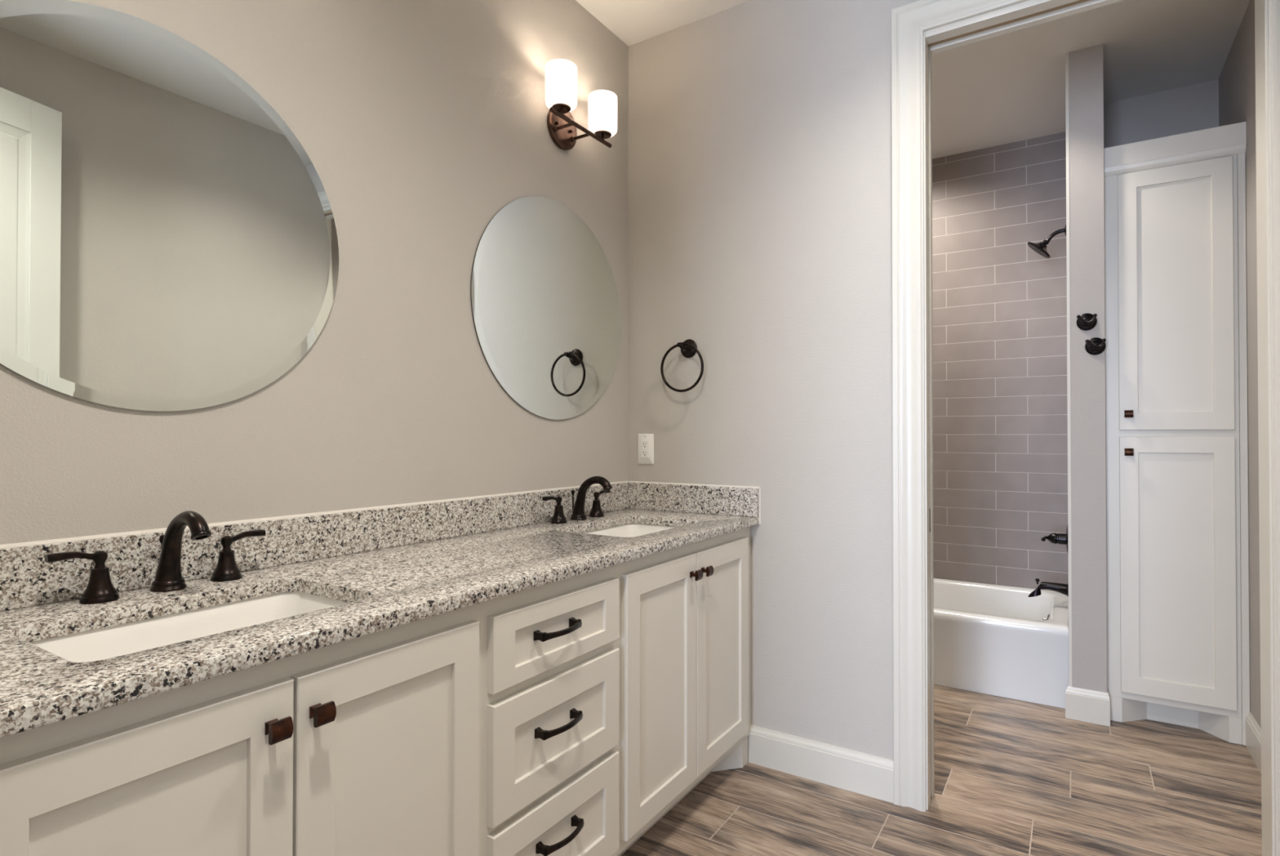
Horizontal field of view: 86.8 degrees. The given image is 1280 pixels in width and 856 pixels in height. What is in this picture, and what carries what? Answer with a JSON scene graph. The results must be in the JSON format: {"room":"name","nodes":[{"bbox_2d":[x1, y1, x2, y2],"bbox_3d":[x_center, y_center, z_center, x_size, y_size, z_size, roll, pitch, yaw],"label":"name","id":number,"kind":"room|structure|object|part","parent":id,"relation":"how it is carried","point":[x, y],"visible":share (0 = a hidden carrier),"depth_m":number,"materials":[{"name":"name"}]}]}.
{"room":"bathroom","nodes":[
{"label":"bathroom","id":0,"kind":"room"},
{"bbox_2d":[0,0,628,544],"bbox_3d":[-0.677,-0.265,1.860,0.120,2.900,2.370,0,-1,33],"label":"wall","id":1,"kind":"structure","parent":0,"point":[418,122],"depth_m":1.76,"materials":[{"name":"beige paint"}]},
{"bbox_2d":[0,0,338,410],"bbox_3d":[-0.945,-0.410,1.326,0.007,0.754,0.774,0,-1,33],"label":"mirror","id":2,"kind":"object","parent":1,"relation":"attached to","point":[169,242],"visible":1,"depth_m":1.30,"materials":[{"name":"clear glass"}]},
{"bbox_2d":[0,481,631,610],"bbox_3d":[-0.616,0.258,1.818,0.019,0.101,2.130,0,-1,33],"label":"backsplash","id":3,"kind":"structure","parent":1,"relation":"attached to","point":[26,580],"depth_m":1.51,"materials":[{"name":"stone"}]},
{"bbox_2d":[470,195,621,419],"bbox_3d":[-0.290,-0.407,2.345,0.007,0.756,0.786,0,-1,33],"label":"mirror","id":4,"kind":"object","parent":1,"relation":"attached to","point":[545,308],"visible":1,"depth_m":2.29,"materials":[{"name":"clear glass"}]},
{"bbox_2d":[545,58,617,150],"bbox_3d":[-0.216,-1.079,2.333,0.152,0.206,0.336,0,-1,33],"label":"wall sconce","id":5,"kind":"object","parent":1,"relation":"attached to","point":[561,74],"visible":1,"depth_m":2.32,"materials":[{"name":"white glass"}]},
{"bbox_3d":[-0.258,-1.117,2.223,0.104,0.132,0.104,0,-1,33],"label":"lamp shade","id":6,"kind":"part","parent":5,"relation":"part of","materials":[{"name":"white glass"}]},
{"bbox_3d":[-0.257,-1.024,2.299,0.080,0.017,0.017,0,-1,33],"label":"arm","id":7,"kind":"part","parent":5,"relation":"part of","materials":[{"name":"brown metal"}]},
{"bbox_3d":[-0.205,-1.023,2.379,0.080,0.017,0.017,0,-1,33],"label":"arm","id":8,"kind":"part","parent":5,"relation":"part of","materials":[{"name":"brown metal"}]},
{"bbox_3d":[-0.133,-1.115,2.417,0.104,0.132,0.104,0,-1,33],"label":"lamp shade","id":9,"kind":"part","parent":5,"relation":"part of","materials":[{"name":"white glass"}]},
{"bbox_2d":[575,0,751,46],"bbox_3d":[0.179,-1.608,1.254,2.228,0.100,2.255,0,-1,33],"label":"ceiling","id":10,"kind":"structure","parent":0,"point":[633,21],"depth_m":2.53,"materials":[{"name":"paint"}]},
{"bbox_2d":[627,0,925,759],"bbox_3d":[0.900,-0.261,2.186,2.180,2.900,0.115,0,-1,33],"label":"wall","id":11,"kind":"structure","parent":0,"point":[760,131],"depth_m":2.37,"materials":[{"name":"beige paint"}]},
{"bbox_2d":[637,433,653,464],"bbox_3d":[0.021,0.083,2.674,0.074,0.120,0.008,0,-1,33],"label":"wall outlet","id":12,"kind":"object","parent":11,"relation":"attached to","point":[645,441],"visible":1,"depth_m":2.67,"materials":[{"name":"white plastic"}]},
{"bbox_2d":[641,440,648,457],"bbox_3d":[0.020,0.083,2.671,0.033,0.068,0.003,0,-1,33],"label":"receptacle","id":13,"kind":"object","parent":12,"relation":"attached to","point":[645,443],"depth_m":2.67,"materials":[{"name":"white plastic"}]},
{"bbox_2d":[660,338,703,391],"bbox_3d":[0.168,-0.235,2.547,0.183,0.204,0.068,0,-1,33],"label":"towel ring","id":14,"kind":"object","parent":11,"relation":"attached to","point":[688,347],"visible":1,"depth_m":2.55,"materials":[{"name":"brown metal"}]},
{"bbox_3d":[0.156,-0.308,2.529,0.030,0.024,0.023,0,-1,33],"label":"post","id":15,"kind":"part","parent":14,"relation":"part of","materials":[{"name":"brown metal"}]},
{"bbox_2d":[748,724,893,802],"bbox_3d":[0.599,1.125,2.288,0.497,0.129,0.015,0,-1,33],"label":"baseboard","id":16,"kind":"structure","parent":11,"relation":"attached to","point":[855,771],"depth_m":2.27,"materials":[{"name":"paint"}]},
{"bbox_2d":[928,76,931,794],"bbox_3d":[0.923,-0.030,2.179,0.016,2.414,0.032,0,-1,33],"label":"door","id":17,"kind":"structure","parent":11,"relation":"in","point":[928,77],"depth_m":2.18,"materials":[{"name":"paint"}]},
{"bbox_2d":[928,0,1088,46],"bbox_3d":[1.259,-1.245,1.975,0.816,0.006,0.040,0,-1,33],"label":"track","id":18,"kind":"object","parent":11,"relation":"attached to","point":[1079,1],"visible":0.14,"depth_m":2.07,"materials":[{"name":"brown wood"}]},
{"bbox_2d":[891,0,1279,855],"bbox_3d":[1.213,-0.078,1.903,0.964,2.528,0.020,0,-1,33],"label":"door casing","id":19,"kind":"structure","parent":11,"relation":"in","point":[909,21],"depth_m":2.13,"materials":[{"name":"paint"}]},
{"bbox_2d":[923,0,1275,855],"bbox_3d":[1.262,-0.031,1.951,0.836,2.436,0.115,0,-1,33],"label":"door frame","id":20,"kind":"structure","parent":11,"relation":"attached to","point":[1025,8],"depth_m":1.77,"materials":[{"name":"paint"}]},
{"bbox_2d":[620,684,1262,855],"bbox_3d":[0.023,1.215,0.791,4.840,0.080,7.246,0,-1,33],"label":"floor","id":21,"kind":"structure","parent":0,"point":[1013,776],"depth_m":2.17,"materials":[{"name":"brown wood"}]},
{"bbox_2d":[0,526,751,855],"bbox_3d":[-0.378,0.759,1.660,0.580,0.848,2.130,0,-1,33],"label":"vanity cabinet","id":22,"kind":"object","parent":21,"relation":"on","point":[569,716],"visible":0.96,"depth_m":1.24,"materials":[{"name":"paint"}]},
{"bbox_3d":[-0.612,0.704,0.842,0.019,0.676,0.360,0,-1,33],"label":"door","id":23,"kind":"part","parent":22,"relation":"part of","materials":[{"name":"paint"}]},
{"bbox_3d":[-0.511,0.424,0.954,0.032,0.029,0.029,0,-1,33],"label":"knob","id":24,"kind":"part","parent":22,"relation":"part of","materials":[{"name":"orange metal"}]},
{"bbox_3d":[-0.475,0.424,1.009,0.032,0.029,0.029,0,-1,33],"label":"knob","id":25,"kind":"part","parent":22,"relation":"part of","materials":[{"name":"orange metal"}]},
{"bbox_2d":[0,480,760,737],"bbox_3d":[-0.385,0.268,1.671,0.568,0.135,2.132,0,-1,33],"label":"countertop","id":26,"kind":"structure","parent":22,"relation":"on","point":[397,564],"depth_m":1.33,"materials":[{"name":"stone"}]},
{"bbox_2d":[44,510,265,604],"bbox_3d":[-0.846,0.228,1.250,0.170,0.152,0.360,0,-1,33],"label":"faucet","id":27,"kind":"object","parent":26,"relation":"on","point":[100,588],"visible":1,"depth_m":1.25,"materials":[{"name":"brown metal"}]},
{"bbox_3d":[-0.971,0.221,1.158,0.017,0.020,0.070,0,-1,33],"label":"lever","id":28,"kind":"part","parent":27,"relation":"part of","materials":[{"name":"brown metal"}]},
{"bbox_3d":[-0.950,0.259,1.191,0.056,0.087,0.056,0,-1,33],"label":"handle","id":29,"kind":"part","parent":27,"relation":"part of","materials":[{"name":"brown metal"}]},
{"bbox_3d":[-0.912,0.254,1.294,0.012,0.100,0.012,0,-1,33],"label":"lift rod","id":30,"kind":"part","parent":27,"relation":"part of","materials":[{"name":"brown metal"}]},
{"bbox_3d":[-0.845,0.228,1.251,0.169,0.152,0.058,0,-1,33],"label":"spout","id":31,"kind":"part","parent":27,"relation":"part of","materials":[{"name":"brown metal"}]},
{"bbox_3d":[-0.835,0.261,1.369,0.056,0.087,0.056,0,-1,33],"label":"handle","id":32,"kind":"part","parent":27,"relation":"part of","materials":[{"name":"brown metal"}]},
{"bbox_3d":[-0.814,0.224,1.402,0.017,0.020,0.070,0,-1,33],"label":"lever","id":33,"kind":"part","parent":27,"relation":"part of","materials":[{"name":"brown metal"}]},
{"bbox_2d":[29,591,347,662],"bbox_3d":[-0.711,0.404,1.120,0.331,0.146,0.488,0,-1,33],"label":"sink","id":34,"kind":"object","parent":26,"relation":"in","point":[109,642],"visible":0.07,"depth_m":1.21,"materials":[{"name":"white ceramic"}]},
{"bbox_2d":[542,475,612,523],"bbox_3d":[-0.167,0.238,2.307,0.170,0.152,0.358,0,-1,33],"label":"faucet","id":35,"kind":"object","parent":26,"relation":"on","point":[578,509],"visible":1,"depth_m":2.31,"materials":[{"name":"brown metal"}]},
{"bbox_3d":[-0.291,0.232,2.216,0.017,0.020,0.070,0,-1,33],"label":"lever","id":36,"kind":"part","parent":35,"relation":"part of","materials":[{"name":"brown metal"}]},
{"bbox_3d":[-0.270,0.270,2.248,0.056,0.087,0.056,0,-1,33],"label":"handle","id":37,"kind":"part","parent":35,"relation":"part of","materials":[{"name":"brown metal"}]},
{"bbox_3d":[-0.232,0.265,2.350,0.012,0.100,0.012,0,-1,33],"label":"lift rod","id":38,"kind":"part","parent":35,"relation":"part of","materials":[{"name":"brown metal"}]},
{"bbox_3d":[-0.166,0.238,2.308,0.169,0.152,0.058,0,-1,33],"label":"spout","id":39,"kind":"part","parent":35,"relation":"part of","materials":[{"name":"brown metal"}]},
{"bbox_3d":[-0.156,0.272,2.425,0.056,0.087,0.056,0,-1,33],"label":"handle","id":40,"kind":"part","parent":35,"relation":"part of","materials":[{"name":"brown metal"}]},
{"bbox_3d":[-0.135,0.234,2.458,0.017,0.020,0.070,0,-1,33],"label":"lever","id":41,"kind":"part","parent":35,"relation":"part of","materials":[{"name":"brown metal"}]},
{"bbox_2d":[582,523,676,537],"bbox_3d":[-0.028,0.414,2.181,0.331,0.146,0.488,0,-1,33],"label":"sink","id":42,"kind":"object","parent":26,"relation":"in","point":[628,530],"visible":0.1,"depth_m":2.40,"materials":[{"name":"white ceramic"}]},
{"bbox_3d":[-0.413,0.708,1.150,0.019,0.676,0.362,0,-1,33],"label":"door","id":43,"kind":"part","parent":22,"relation":"part of","materials":[{"name":"paint"}]},
{"bbox_3d":[-0.177,0.929,1.516,0.019,0.242,0.436,0,-1,33],"label":"drawer","id":44,"kind":"part","parent":22,"relation":"part of","materials":[{"name":"paint"}]},
{"bbox_3d":[-0.177,0.669,1.518,0.019,0.238,0.436,0,-1,33],"label":"drawer","id":45,"kind":"part","parent":22,"relation":"part of","materials":[{"name":"paint"}]},
{"bbox_3d":[-0.177,0.450,1.520,0.019,0.152,0.436,0,-1,33],"label":"drawer","id":46,"kind":"part","parent":22,"relation":"part of","materials":[{"name":"paint"}]},
{"bbox_3d":[-0.173,0.443,1.486,0.042,0.019,0.134,0,-1,33],"label":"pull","id":47,"kind":"part","parent":22,"relation":"part of","materials":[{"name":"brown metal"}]},
{"bbox_3d":[-0.171,0.651,1.488,0.042,0.019,0.134,0,-1,33],"label":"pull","id":48,"kind":"part","parent":22,"relation":"part of","materials":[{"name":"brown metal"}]},
{"bbox_3d":[-0.168,0.897,1.489,0.042,0.019,0.134,0,-1,33],"label":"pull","id":49,"kind":"part","parent":22,"relation":"part of","materials":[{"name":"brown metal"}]},
{"bbox_3d":[0.061,0.715,1.889,0.019,0.676,0.377,0,-1,33],"label":"door","id":50,"kind":"part","parent":22,"relation":"part of","materials":[{"name":"paint"}]},
{"bbox_3d":[0.166,0.435,2.007,0.032,0.029,0.029,0,-1,33],"label":"knob","id":51,"kind":"part","parent":22,"relation":"part of","materials":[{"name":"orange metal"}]},
{"bbox_3d":[0.204,0.435,2.067,0.032,0.029,0.029,0,-1,33],"label":"knob","id":52,"kind":"part","parent":22,"relation":"part of","materials":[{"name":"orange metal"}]},
{"bbox_3d":[0.268,0.719,2.211,0.019,0.676,0.382,0,-1,33],"label":"door","id":53,"kind":"part","parent":22,"relation":"part of","materials":[{"name":"paint"}]},
{"bbox_2d":[933,577,1068,707],"bbox_3d":[1.399,1.030,3.610,1.505,0.346,0.772,0,-1,33],"label":"bathtub","id":54,"kind":"object","parent":21,"relation":"on","point":[999,640],"visible":0.44,"depth_m":3.07,"materials":[{"name":"white ceramic"}]},
{"bbox_2d":[1103,121,1249,745],"bbox_3d":[2.237,0.024,2.879,0.441,2.345,0.600,0,-1,33],"label":"linen cabinet","id":55,"kind":"object","parent":21,"relation":"on","point":[1175,330],"visible":0.95,"depth_m":2.65,"materials":[{"name":"paint"}]},
{"bbox_3d":[1.962,-0.057,2.719,0.029,0.029,0.032,0,-1,33],"label":"knob","id":56,"kind":"part","parent":55,"relation":"part of","materials":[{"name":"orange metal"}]},
{"bbox_3d":[1.962,0.096,2.718,0.029,0.029,0.032,0,-1,33],"label":"knob","id":57,"kind":"part","parent":55,"relation":"part of","materials":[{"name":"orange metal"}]},
{"bbox_3d":[2.100,-0.512,2.665,0.357,1.038,0.019,0,-1,33],"label":"door","id":58,"kind":"part","parent":55,"relation":"part of","materials":[{"name":"paint"}]},
{"bbox_3d":[2.100,0.550,2.654,0.357,1.030,0.019,0,-1,33],"label":"door","id":59,"kind":"part","parent":55,"relation":"part of","materials":[{"name":"paint"}]},
{"bbox_3d":[2.280,0.062,2.558,0.023,2.261,0.018,0,-1,33],"label":"corner moulding","id":60,"kind":"part","parent":55,"relation":"part of","materials":[{"name":"paint"}]},
{"bbox_2d":[932,131,1068,590],"bbox_3d":[1.612,-0.337,3.954,1.526,2.429,0.010,0,-1,33],"label":"wall","id":61,"kind":"structure","parent":0,"point":[1000,406],"depth_m":3.71,"materials":[{"name":"beige tile"}]},
{"bbox_2d":[1065,52,1071,686],"bbox_3d":[1.780,-0.248,2.812,0.011,2.631,0.005,0,-1,33],"label":"trim","id":62,"kind":"structure","parent":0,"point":[1067,53],"depth_m":2.81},
{"bbox_2d":[1068,44,1106,692],"bbox_3d":[2.101,-0.250,3.191,0.120,2.900,0.987,0,-1,33],"label":"wall partition","id":63,"kind":"structure","parent":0,"point":[1086,75],"depth_m":2.77,"materials":[{"name":"grey paint"}]},
{"bbox_2d":[1076,313,1097,330],"bbox_3d":[1.818,-0.435,2.755,0.071,0.071,0.054,0,-1,33],"label":"robe hook","id":64,"kind":"object","parent":63,"relation":"attached to","point":[1086,322],"visible":1,"depth_m":2.76,"materials":[{"name":"black metal"}]},
{"bbox_2d":[1065,684,1110,725],"bbox_3d":[1.839,1.131,2.784,0.152,0.129,0.073,0,-1,33],"label":"baseboard","id":65,"kind":"structure","parent":63,"relation":"attached to","point":[1084,704],"depth_m":2.75,"materials":[{"name":"paint"}]},
{"bbox_2d":[1084,337,1106,355],"bbox_3d":[1.842,-0.333,2.739,0.071,0.071,0.054,0,-1,33],"label":"robe hook","id":66,"kind":"object","parent":63,"relation":"attached to","point":[1095,345],"visible":1,"depth_m":2.75,"materials":[{"name":"black metal"}]},
{"bbox_2d":[931,0,1249,159],"bbox_3d":[1.391,-1.611,3.100,2.330,0.100,1.931,0,-1,33],"label":"ceiling","id":67,"kind":"structure","parent":0,"point":[1010,87],"depth_m":2.92,"materials":[{"name":"paint"}]},
{"bbox_2d":[1103,79,1218,147],"bbox_3d":[2.484,-0.250,3.155,0.564,2.900,0.120,0,-1,33],"label":"wall","id":68,"kind":"structure","parent":0,"point":[1195,107],"depth_m":3.14,"materials":[{"name":"grey paint"}]},
{"bbox_2d":[1218,0,1261,728],"bbox_3d":[2.251,-0.258,2.381,0.120,2.900,1.675,0,-1,33],"label":"wall","id":69,"kind":"structure","parent":0,"point":[1237,79],"depth_m":2.50,"materials":[{"name":"grey paint"}]},
{"bbox_2d":[1245,711,1261,773],"bbox_3d":[2.016,1.125,2.130,0.015,0.129,0.982,0,-1,33],"label":"baseboard","id":70,"kind":"structure","parent":69,"relation":"attached to","point":[1253,731],"depth_m":2.43,"materials":[{"name":"paint"}]},
{"bbox_3d":[2.014,-0.180,3.176,0.010,2.759,0.861,0,-1,33],"label":"wall","id":71,"kind":"structure","parent":0,"visible":0},
{"bbox_2d":[1026,224,1066,257],"bbox_3d":[1.965,-0.896,3.270,0.167,0.154,0.127,0,-1,33],"label":"shower","id":72,"kind":"object","parent":71,"relation":"attached to","point":[1040,248],"visible":0.94,"depth_m":3.26,"materials":[{"name":"black metal"}]},
{"bbox_3d":[1.996,-0.922,3.251,0.088,0.058,0.018,0,-1,33],"label":"arm","id":73,"kind":"part","parent":72,"relation":"part of","materials":[{"name":"black metal"}]},
{"bbox_2d":[1027,577,1068,596],"bbox_3d":[1.962,0.774,3.255,0.171,0.094,0.062,0,-1,33],"label":"tub spout","id":74,"kind":"object","parent":71,"relation":"attached to","point":[1062,588],"visible":0.91,"depth_m":3.24,"materials":[{"name":"black metal"}]},
{"bbox_2d":[1040,525,1068,554],"bbox_3d":[1.987,0.528,3.241,0.112,0.148,0.150,0,-1,33],"label":"shower valve","id":75,"kind":"object","parent":71,"relation":"attached to","point":[1060,538],"visible":0.84,"depth_m":3.21,"materials":[{"name":"black metal"}]},
{"bbox_3d":[1.935,0.527,3.233,0.081,0.021,0.020,1,-1,-44],"label":"lever","id":76,"kind":"part","parent":75,"relation":"part of","materials":[{"name":"black metal"}]},
{"bbox_3d":[1.993,0.528,3.238,0.075,0.053,0.053,0,-1,33],"label":"valve handle","id":77,"kind":"part","parent":75,"relation":"part of","materials":[{"name":"black metal"}]}
]}

